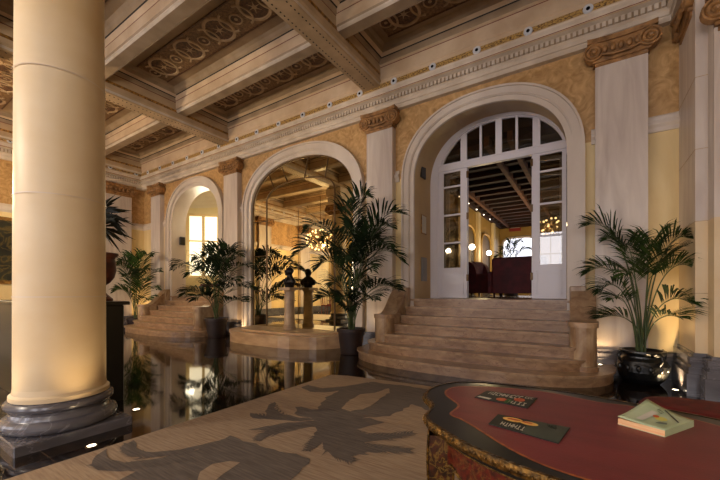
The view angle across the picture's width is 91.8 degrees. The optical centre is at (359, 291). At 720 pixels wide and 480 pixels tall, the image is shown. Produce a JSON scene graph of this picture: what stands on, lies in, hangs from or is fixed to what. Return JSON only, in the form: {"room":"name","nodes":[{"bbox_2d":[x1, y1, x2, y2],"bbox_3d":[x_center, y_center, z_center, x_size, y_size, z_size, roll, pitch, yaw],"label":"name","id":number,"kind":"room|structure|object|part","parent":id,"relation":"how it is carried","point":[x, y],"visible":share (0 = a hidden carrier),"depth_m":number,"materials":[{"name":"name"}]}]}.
{"room":"historic interior","nodes":[
{"label":"historic interior","id":0,"kind":"room"},
{"bbox_2d":[0,159,143,314],"bbox_3d":[-11.499,-1.880,7.813,0.001,6.200,12.500,0,0,33],"label":"wall","id":1,"kind":"structure","parent":0,"point":[5,166],"depth_m":10.05,"materials":[{"name":"yellow paint"}]},
{"bbox_2d":[0,216,11,283],"bbox_3d":[-9.999,-1.180,10.059,0.055,1.900,1.500,0,0,33],"label":"framed painting","id":2,"kind":"object","parent":1,"relation":"attached to","point":[5,222],"visible":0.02,"depth_m":9.91,"materials":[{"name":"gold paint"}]},
{"bbox_2d":[0,203,143,230],"bbox_3d":[-11.478,-2.400,7.800,0.050,0.240,12.500,0,0,33],"label":"trim","id":3,"kind":"structure","parent":1,"relation":"attached to","point":[4,207],"depth_m":10.01,"materials":[{"name":"paint"}]},
{"bbox_2d":[106,180,136,325],"bbox_3d":[-8.465,-1.280,12.246,0.270,5.000,1.100,0,0,33],"label":"pilaster","id":4,"kind":"object","parent":1,"relation":"attached to","point":[126,192],"visible":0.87,"depth_m":12.29,"materials":[{"name":"stone"}]},
{"bbox_2d":[186,204,217,294],"bbox_3d":[-5.765,-1.823,13.480,5.800,3.915,2.340,0,0,33],"label":"wall","id":5,"kind":"structure","parent":0,"point":[207,208],"depth_m":15.09,"materials":[{"name":"yellow paint"}]},
{"bbox_2d":[186,213,217,277],"bbox_3d":[-6.494,-1.905,14.477,1.280,2.650,0.080,0,0,-12],"label":"window","id":6,"kind":"structure","parent":5,"relation":"in","point":[200,228],"depth_m":14.44,"materials":[{"name":"white glass"}]},
{"bbox_2d":[191,190,216,204],"bbox_3d":[-5.765,-4.230,13.480,5.800,0.900,2.340,0,0,33],"label":"ceiling","id":7,"kind":"structure","parent":0,"point":[207,197],"depth_m":14.97,"materials":[{"name":"beige paint"}]},
{"bbox_2d":[0,0,480,174],"bbox_3d":[-4.162,-4.627,3.018,18.270,0.706,12.500,0,0,33],"label":"ceiling","id":8,"kind":"structure","parent":0,"point":[173,68],"depth_m":6.88,"materials":[{"name":"paint"}]},
{"bbox_3d":[-8.254,-4.964,8.118,3.950,0.032,0.684,0,0,33],"label":"ornament panel","id":9,"kind":"part","parent":8,"relation":"part of","materials":[{"name":"brown wood"}]},
{"bbox_3d":[-7.269,-4.964,9.624,3.950,0.032,0.684,0,0,33],"label":"ornament panel","id":10,"kind":"part","parent":8,"relation":"part of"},
{"bbox_3d":[-6.413,-4.964,10.934,3.950,0.032,0.684,0,0,33],"label":"ornament panel","id":11,"kind":"part","parent":8,"relation":"part of","materials":[{"name":"brown wood"}]},
{"bbox_3d":[-3.083,-4.964,6.889,3.950,0.032,0.684,0,0,33],"label":"ornament panel","id":12,"kind":"part","parent":8,"relation":"part of","materials":[{"name":"brown wood"}]},
{"bbox_3d":[-2.227,-4.964,8.199,3.950,0.032,0.684,0,0,33],"label":"ornament panel","id":13,"kind":"part","parent":8,"relation":"part of","materials":[{"name":"brown wood"}]},
{"bbox_3d":[2.021,-4.964,5.423,3.950,0.032,0.684,0,0,33],"label":"ornament panel","id":14,"kind":"part","parent":8,"relation":"part of","materials":[{"name":"brown wood"}]},
{"bbox_2d":[0,328,701,479],"bbox_3d":[-3.392,1.270,3.949,18.400,0.100,15.500,0,0,33],"label":"floor","id":15,"kind":"structure","parent":0,"point":[172,380],"depth_m":4.87,"materials":[{"name":"stone"}]},
{"bbox_2d":[0,300,129,400],"bbox_3d":[-3.755,0.662,4.299,2.250,1.115,0.710,0,0,33],"label":"counter","id":16,"kind":"object","parent":15,"relation":"on","point":[114,310],"depth_m":3.93,"materials":[{"name":"black paint"}]},
{"bbox_2d":[0,300,129,304],"bbox_3d":[-3.755,0.125,4.299,2.250,0.040,0.710,0,0,33],"label":"countertop","id":17,"kind":"structure","parent":16,"relation":"on","point":[1,301],"depth_m":3.93,"materials":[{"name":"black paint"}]},
{"bbox_2d":[106,252,118,300],"bbox_3d":[-3.010,-0.172,4.022,0.376,0.552,0.376,0,0,33],"label":"urn","id":18,"kind":"object","parent":16,"relation":"on","point":[111,269],"visible":0.3,"depth_m":4.00,"materials":[{"name":"ceramic"}]},
{"bbox_2d":[106,252,118,284],"bbox_3d":[-3.010,-0.260,4.022,0.376,0.376,0.376,0,0,33],"label":"bowl","id":19,"kind":"object","parent":18,"relation":"on","point":[111,269],"depth_m":4.00,"materials":[{"name":"ceramic"}]},
{"bbox_2d":[106,196,134,252],"bbox_3d":[-3.013,-0.781,4.015,0.647,0.769,0.723,0,0,12],"label":"spiky plant","id":20,"kind":"object","parent":18,"relation":"on","point":[113,220],"visible":0.25,"depth_m":4.08,"materials":[{"name":"green plant"}]},
{"bbox_2d":[0,0,131,457],"bbox_3d":[-2.652,-1.545,3.107,0.900,5.530,0.810,0,0,33],"label":"stone column","id":21,"kind":"structure","parent":15,"relation":"on","point":[61,391],"depth_m":2.85,"materials":[{"name":"stone"}]},
{"bbox_2d":[85,443,97,447],"bbox_3d":[-2.125,1.217,2.763,0.084,0.006,0.084,0,0,33],"label":"floor light","id":22,"kind":"object","parent":15,"relation":"on","point":[93,444],"visible":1,"depth_m":2.76,"materials":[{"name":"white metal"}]},
{"bbox_2d":[110,247,162,324],"bbox_3d":[-7.172,-0.128,11.462,2.973,2.696,1.282,0,0,33],"label":"potted palm","id":23,"kind":"object","parent":15,"relation":"on","point":[132,260],"visible":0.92,"depth_m":11.65,"materials":[{"name":"plant"}]},
{"bbox_2d":[125,317,137,324],"bbox_3d":[-7.709,1.050,11.967,0.551,0.340,0.551,0,0,33],"label":"pot","id":24,"kind":"object","parent":23,"relation":"attached to","point":[129,320],"depth_m":11.74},
{"bbox_2d":[124,289,226,337],"bbox_3d":[-5.847,0.565,10.630,4.120,1.310,1.600,0,0,33],"label":"staircase","id":25,"kind":"structure","parent":15,"relation":"on","point":[162,316],"depth_m":10.29,"materials":[{"name":"stone"}]},
{"bbox_2d":[169,238,260,337],"bbox_3d":[-4.062,-0.082,9.287,4.111,2.604,1.567,0,0,33],"label":"potted palm","id":26,"kind":"object","parent":15,"relation":"on","point":[215,326],"visible":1,"depth_m":9.12,"materials":[{"name":"plant"}]},
{"bbox_2d":[5,375,458,479],"bbox_3d":[0.456,1.213,1.566,5.350,0.015,6.120,0,0,33],"label":"area rug","id":27,"kind":"object","parent":15,"relation":"on","point":[330,427],"visible":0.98,"depth_m":2.81,"materials":[{"name":"beige carpet"}]},
{"bbox_2d":[422,381,719,479],"bbox_3d":[0.830,0.832,1.124,1.442,0.748,0.970,0,0,33],"label":"table","id":28,"kind":"object","parent":27,"relation":"on","point":[462,443],"visible":0.97,"depth_m":1.10,"materials":[{"name":"red leather"}]},
{"bbox_3d":[0.298,0.850,1.239,0.114,0.713,0.097,0,0,12],"label":"leg","id":29,"kind":"part","parent":28,"relation":"part of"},
{"bbox_3d":[0.830,0.600,1.124,1.365,0.172,0.894,0,0,33],"label":"apron moulding","id":30,"kind":"part","parent":28,"relation":"part of","materials":[{"name":"red wood"}]},
{"bbox_2d":[474,391,536,408],"bbox_3d":[0.622,0.457,1.495,0.231,0.004,0.166,0,0,33],"label":"leaflet","id":31,"kind":"object","parent":28,"relation":"on","point":[526,402],"visible":1,"depth_m":1.49,"materials":[{"name":"paper"}]},
{"bbox_2d":[477,392,530,405],"bbox_3d":[0.623,0.455,1.501,0.209,0.001,0.140,0,0,33],"label":"print","id":32,"kind":"object","parent":31,"relation":"on","point":[519,399],"depth_m":1.48},
{"bbox_2d":[489,414,569,443],"bbox_3d":[0.565,0.457,1.175,0.238,0.005,0.164,0,0,33],"label":"leaflet","id":33,"kind":"object","parent":28,"relation":"on","point":[553,433],"visible":1,"depth_m":1.17,"materials":[{"name":"paper"}]},
{"bbox_2d":[618,399,693,436],"bbox_3d":[1.016,0.428,1.201,0.207,0.062,0.130,0,0,-27],"label":"book","id":34,"kind":"object","parent":28,"relation":"on","point":[648,416],"visible":1,"depth_m":1.19,"materials":[{"name":"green paper"}]},
{"bbox_2d":[637,409,678,424],"bbox_3d":[1.028,0.426,1.189,0.152,0.018,0.083,0,0,-26],"label":"print","id":35,"kind":"object","parent":34,"relation":"on","point":[650,416],"depth_m":1.20,"materials":[{"name":"yellow"}]},
{"bbox_2d":[639,396,719,418],"bbox_3d":[2.211,0.965,2.198,0.720,0.486,0.480,0,0,33],"label":"footstool","id":36,"kind":"object","parent":27,"relation":"on","point":[694,406],"visible":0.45,"depth_m":2.23,"materials":[{"name":"red fabric"}]},
{"bbox_2d":[229,325,339,349],"bbox_3d":[-1.923,1.065,8.317,3.720,0.310,1.140,0,0,33],"label":"platform","id":37,"kind":"object","parent":15,"relation":"on","point":[257,335],"visible":0.87,"depth_m":7.71,"materials":[{"name":"stone"}]},
{"bbox_2d":[279,287,299,329],"bbox_3d":[-1.717,0.400,8.505,0.360,1.020,0.360,0,0,33],"label":"pedestal","id":38,"kind":"object","parent":37,"relation":"on","point":[289,297],"visible":1,"depth_m":8.40,"materials":[{"name":"stone"}]},
{"bbox_2d":[283,267,295,286],"bbox_3d":[-1.717,-0.361,8.505,0.288,0.494,0.431,0,0,-40],"label":"bronze bust","id":39,"kind":"object","parent":38,"relation":"on","point":[289,281],"visible":0.97,"depth_m":8.42,"materials":[{"name":"black metal"}]},
{"bbox_2d":[290,180,409,354],"bbox_3d":[-0.313,-0.440,6.768,2.862,3.320,1.825,0,0,33],"label":"potted palm","id":40,"kind":"object","parent":15,"relation":"on","point":[351,337],"visible":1,"depth_m":6.63,"materials":[{"name":"plant"}]},
{"bbox_2d":[337,327,364,354],"bbox_3d":[-0.177,0.970,6.949,0.572,0.500,0.572,0,0,33],"label":"pot","id":41,"kind":"object","parent":40,"relation":"attached to","point":[350,338],"depth_m":6.74,"materials":[{"name":"black ceramic"}]},
{"bbox_2d":[357,286,615,387],"bbox_3d":[1.670,0.565,5.718,4.120,1.310,1.600,0,0,33],"label":"staircase","id":42,"kind":"structure","parent":15,"relation":"on","point":[543,343],"depth_m":5.42,"materials":[{"name":"stone"}]},
{"bbox_2d":[575,203,707,385],"bbox_3d":[3.617,0.014,4.579,1.156,2.412,1.526,0,0,-21],"label":"potted palm","id":43,"kind":"object","parent":15,"relation":"on","point":[640,365],"visible":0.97,"depth_m":4.54,"materials":[{"name":"plant"}]},
{"bbox_3d":[3.521,0.862,4.700,0.109,0.179,0.036,0,0,-1],"label":"handle","id":44,"kind":"part","parent":43,"relation":"part of","materials":[{"name":"black ceramic"}]},
{"bbox_3d":[3.802,0.862,4.423,0.036,0.179,0.109,0,0,0],"label":"handle","id":45,"kind":"part","parent":43,"relation":"part of","materials":[{"name":"black ceramic"}]},
{"bbox_2d":[670,0,719,401],"bbox_3d":[4.446,-1.280,4.143,0.990,5.000,1.220,0,0,33],"label":"pilaster","id":46,"kind":"object","parent":15,"relation":"on","point":[695,365],"visible":1,"depth_m":4.10,"materials":[{"name":"stone"}]},
{"bbox_2d":[144,25,678,352],"bbox_3d":[-1.572,-1.880,9.330,14.960,6.200,0.900,0,0,33],"label":"wall","id":47,"kind":"structure","parent":0,"point":[570,76],"depth_m":5.61,"materials":[{"name":"beige paint"}]},
{"bbox_2d":[146,182,165,300],"bbox_3d":[-7.188,-1.280,12.325,0.920,5.000,0.270,0,0,33],"label":"pilaster","id":48,"kind":"object","parent":47,"relation":"attached to","point":[156,191],"visible":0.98,"depth_m":12.23,"materials":[{"name":"stone"}]},
{"bbox_2d":[179,237,184,244],"bbox_3d":[-6.207,-1.783,12.191,0.070,0.280,0.180,0,0,33],"label":"wall box","id":49,"kind":"object","parent":47,"relation":"attached to","point":[181,239],"visible":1,"depth_m":12.15,"materials":[{"name":"black"}]},
{"bbox_2d":[165,176,223,299],"bbox_3d":[-5.350,-1.220,11.190,3.180,4.880,0.120,0,0,33],"label":"arch surround","id":50,"kind":"object","parent":47,"relation":"attached to","point":[196,181],"visible":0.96,"depth_m":11.64,"materials":[{"name":"stone"}]},
{"bbox_2d":[218,156,243,334],"bbox_3d":[-3.706,-1.280,10.050,0.920,5.000,0.270,0,0,33],"label":"pilaster","id":51,"kind":"object","parent":47,"relation":"attached to","point":[231,169],"visible":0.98,"depth_m":9.95,"materials":[{"name":"stone"}]},
{"bbox_2d":[252,155,352,330],"bbox_3d":[-1.560,-1.177,8.801,3.441,4.394,0.038,0,0,33],"label":"wall mirror","id":52,"kind":"object","parent":47,"relation":"attached to","point":[297,187],"visible":0.78,"depth_m":8.80,"materials":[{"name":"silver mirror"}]},
{"bbox_2d":[242,141,364,333],"bbox_3d":[-1.600,-1.220,8.739,4.020,4.880,0.120,0,0,33],"label":"arch surround","id":53,"kind":"object","parent":47,"relation":"attached to","point":[326,148],"visible":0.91,"depth_m":9.02,"materials":[{"name":"stone"}]},
{"bbox_2d":[359,104,399,344],"bbox_3d":[0.421,-1.280,7.353,0.920,5.000,0.270,0,0,33],"label":"pilaster","id":54,"kind":"object","parent":47,"relation":"attached to","point":[379,126],"visible":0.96,"depth_m":7.29,"materials":[{"name":"stone"}]},
{"bbox_2d":[143,111,679,230],"bbox_3d":[-1.835,-2.400,8.928,14.960,0.240,0.060,0,0,33],"label":"trim","id":55,"kind":"structure","parent":47,"relation":"attached to","point":[670,121],"depth_m":4.96,"materials":[{"name":"stone"}]},
{"bbox_2d":[420,167,425,179],"bbox_3d":[1.328,-2.540,7.351,0.040,0.280,0.240,0,0,33],"label":"loudspeaker","id":56,"kind":"object","parent":47,"relation":"attached to","point":[423,170],"visible":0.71,"depth_m":7.32,"materials":[{"name":"black plastic"}]},
{"bbox_2d":[421,214,425,234],"bbox_3d":[1.357,-1.430,7.416,0.018,0.400,0.260,0,0,33],"label":"framed notice","id":57,"kind":"object","parent":47,"relation":"attached to","point":[423,217],"visible":1,"depth_m":7.38,"materials":[{"name":"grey metal"}]},
{"bbox_2d":[421,257,426,280],"bbox_3d":[1.362,-0.480,7.412,0.030,0.500,0.260,0,0,33],"label":"wall panel","id":58,"kind":"object","parent":47,"relation":"attached to","point":[423,260],"visible":1,"depth_m":7.35,"materials":[{"name":"grey"}]},
{"bbox_2d":[241,322,674,379],"bbox_3d":[-1.837,1.035,8.924,14.960,0.370,0.070,0,0,33],"label":"baseboard","id":59,"kind":"structure","parent":47,"relation":"attached to","point":[669,359],"depth_m":4.87,"materials":[{"name":"grey stone"}]},
{"bbox_2d":[401,82,584,309],"bbox_3d":[2.179,-1.197,6.269,3.137,4.834,0.120,0,0,33],"label":"arch surround","id":60,"kind":"object","parent":47,"relation":"attached to","point":[560,106],"visible":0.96,"depth_m":5.82,"materials":[{"name":"stone"}]},
{"bbox_2d":[583,17,662,375],"bbox_3d":[3.828,-1.280,5.126,0.920,5.000,0.270,0,0,33],"label":"pilaster","id":61,"kind":"object","parent":47,"relation":"attached to","point":[619,60],"visible":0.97,"depth_m":5.09,"materials":[{"name":"stone"}]},
{"bbox_2d":[444,190,499,295],"bbox_3d":[3.924,-1.490,12.320,0.110,3.420,10.080,0,0,33],"label":"wall","id":62,"kind":"structure","parent":0,"point":[483,234],"depth_m":12.77,"materials":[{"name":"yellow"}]},
{"bbox_2d":[469,295,531,298],"bbox_3d":[6.615,0.185,10.030,7.100,0.100,10.970,0,0,33],"label":"floor","id":63,"kind":"structure","parent":0,"point":[482,296],"depth_m":8.57,"materials":[{"name":"brown wood"}]},
{"bbox_2d":[469,244,475,295],"bbox_3d":[3.573,-0.698,11.134,0.280,1.666,0.273,0,0,33],"label":"globe lamp","id":64,"kind":"object","parent":63,"relation":"on","point":[471,246],"visible":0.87,"depth_m":11.07,"materials":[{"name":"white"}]},
{"bbox_3d":[3.573,-1.436,11.134,0.190,0.190,0.190,0,0,33],"label":"globe","id":65,"kind":"part","parent":64,"relation":"part of","materials":[{"name":"beige glass"}]},
{"bbox_2d":[469,261,502,296],"bbox_3d":[3.744,-0.390,10.316,0.740,1.050,0.920,0,0,-38],"label":"chair","id":66,"kind":"object","parent":63,"relation":"on","point":[478,271],"visible":0.63,"depth_m":10.24,"materials":[{"name":"red fabric"}]},
{"bbox_3d":[3.529,-0.440,10.592,0.500,0.950,0.220,0,0,-38],"label":"backrest","id":67,"kind":"part","parent":66,"relation":"part of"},
{"bbox_3d":[3.514,-0.440,10.123,0.140,0.950,0.900,0,0,-38],"label":"armrest","id":68,"kind":"part","parent":66,"relation":"part of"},
{"bbox_3d":[3.987,-0.440,10.493,0.140,0.950,0.900,0,0,-38],"label":"armrest","id":69,"kind":"part","parent":66,"relation":"part of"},
{"bbox_2d":[485,250,492,295],"bbox_3d":[4.822,-0.709,13.044,0.280,1.688,0.273,0,0,33],"label":"globe lamp","id":70,"kind":"object","parent":63,"relation":"on","point":[489,252],"visible":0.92,"depth_m":12.98,"materials":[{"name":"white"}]},
{"bbox_2d":[417,298,566,299],"bbox_3d":[2.480,0.144,6.729,2.650,0.022,1.020,0,0,33],"label":"threshold","id":71,"kind":"object","parent":63,"relation":"on","point":[417,298],"visible":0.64,"depth_m":6.26,"materials":[{"name":"stone"}]},
{"bbox_2d":[494,237,531,295],"bbox_3d":[4.977,-0.851,11.363,1.251,1.971,0.620,0,0,33],"label":"potted palm","id":72,"kind":"object","parent":63,"relation":"on","point":[509,241],"visible":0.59,"depth_m":11.37,"materials":[{"name":"plant"}]},
{"bbox_2d":[504,293,517,295],"bbox_3d":[4.916,-0.115,11.361,0.551,0.500,0.551,0,0,33],"label":"pot","id":73,"kind":"object","parent":72,"relation":"attached to","point":[505,294],"depth_m":11.19,"materials":[{"name":"black"}]},
{"bbox_2d":[487,255,547,296],"bbox_3d":[4.096,-0.365,8.863,1.490,1.000,0.920,0,0,33],"label":"sofa","id":74,"kind":"object","parent":63,"relation":"on","point":[508,274],"visible":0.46,"depth_m":8.56,"materials":[{"name":"red fabric"}]},
{"bbox_3d":[3.536,-0.245,9.241,0.140,0.560,0.900,0,0,33],"label":"armrest","id":75,"kind":"part","parent":74,"relation":"part of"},
{"bbox_2d":[444,118,561,228],"bbox_3d":[6.732,-3.380,10.210,7.100,0.800,10.540,0,0,33],"label":"ceiling","id":76,"kind":"structure","parent":0,"point":[501,191],"depth_m":9.64,"materials":[{"name":"brown wood"}]},
{"bbox_3d":[6.858,-3.090,10.403,7.100,0.220,10.080,0,0,33],"label":"wall plate","id":77,"kind":"part","parent":76,"relation":"part of","materials":[{"name":"brown wood"}]},
{"bbox_2d":[540,190,558,234],"bbox_3d":[5.790,-2.394,10.545,0.864,1.372,0.867,0,0,33],"label":"chandelier","id":78,"kind":"object","parent":76,"relation":"hanging from","point":[551,226],"visible":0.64,"depth_m":10.54,"materials":[{"name":"gold metal"}]},
{"bbox_2d":[500,224,558,294],"bbox_3d":[9.615,-1.490,14.622,7.100,3.420,0.001,0,0,33],"label":"wall","id":79,"kind":"structure","parent":0,"point":[549,247],"depth_m":15.52,"materials":[{"name":"paint"}]},
{"bbox_2d":[509,227,520,231],"bbox_3d":[7.177,-2.973,16.165,0.500,0.320,0.025,0,0,33],"label":"wall sign","id":80,"kind":"object","parent":79,"relation":"attached to","point":[516,228],"visible":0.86,"depth_m":16.14,"materials":[{"name":"red paper"}]},
{"bbox_2d":[501,235,531,256],"bbox_3d":[7.331,-1.605,16.097,1.544,1.954,0.130,0,0,33],"label":"window","id":81,"kind":"structure","parent":79,"relation":"in","point":[527,240],"depth_m":16.10,"materials":[{"name":"white glass"}]},
{"label":"wall","id":82,"kind":"structure","parent":0,"visible":0},
{"bbox_2d":[0,0,681,190],"bbox_3d":[-4.007,-4.370,2.917,17.900,1.220,12.500,0,0,33],"label":"crown molding","id":83,"kind":"structure","parent":82,"relation":"attached to","point":[481,42],"depth_m":6.75,"materials":[{"name":"paint"}]},
{"bbox_3d":[6.855,-1.780,10.399,7.100,4.000,10.090,0,0,33],"label":"wall","id":84,"kind":"structure","parent":0,"visible":0},
{"bbox_2d":[430,111,566,298],"bbox_3d":[2.843,-1.768,7.138,2.850,3.805,0.401,0,0,33],"label":"door","id":85,"kind":"structure","parent":84,"relation":"in","point":[549,281],"depth_m":7.14,"materials":[{"name":"grey paint"}]}
]}

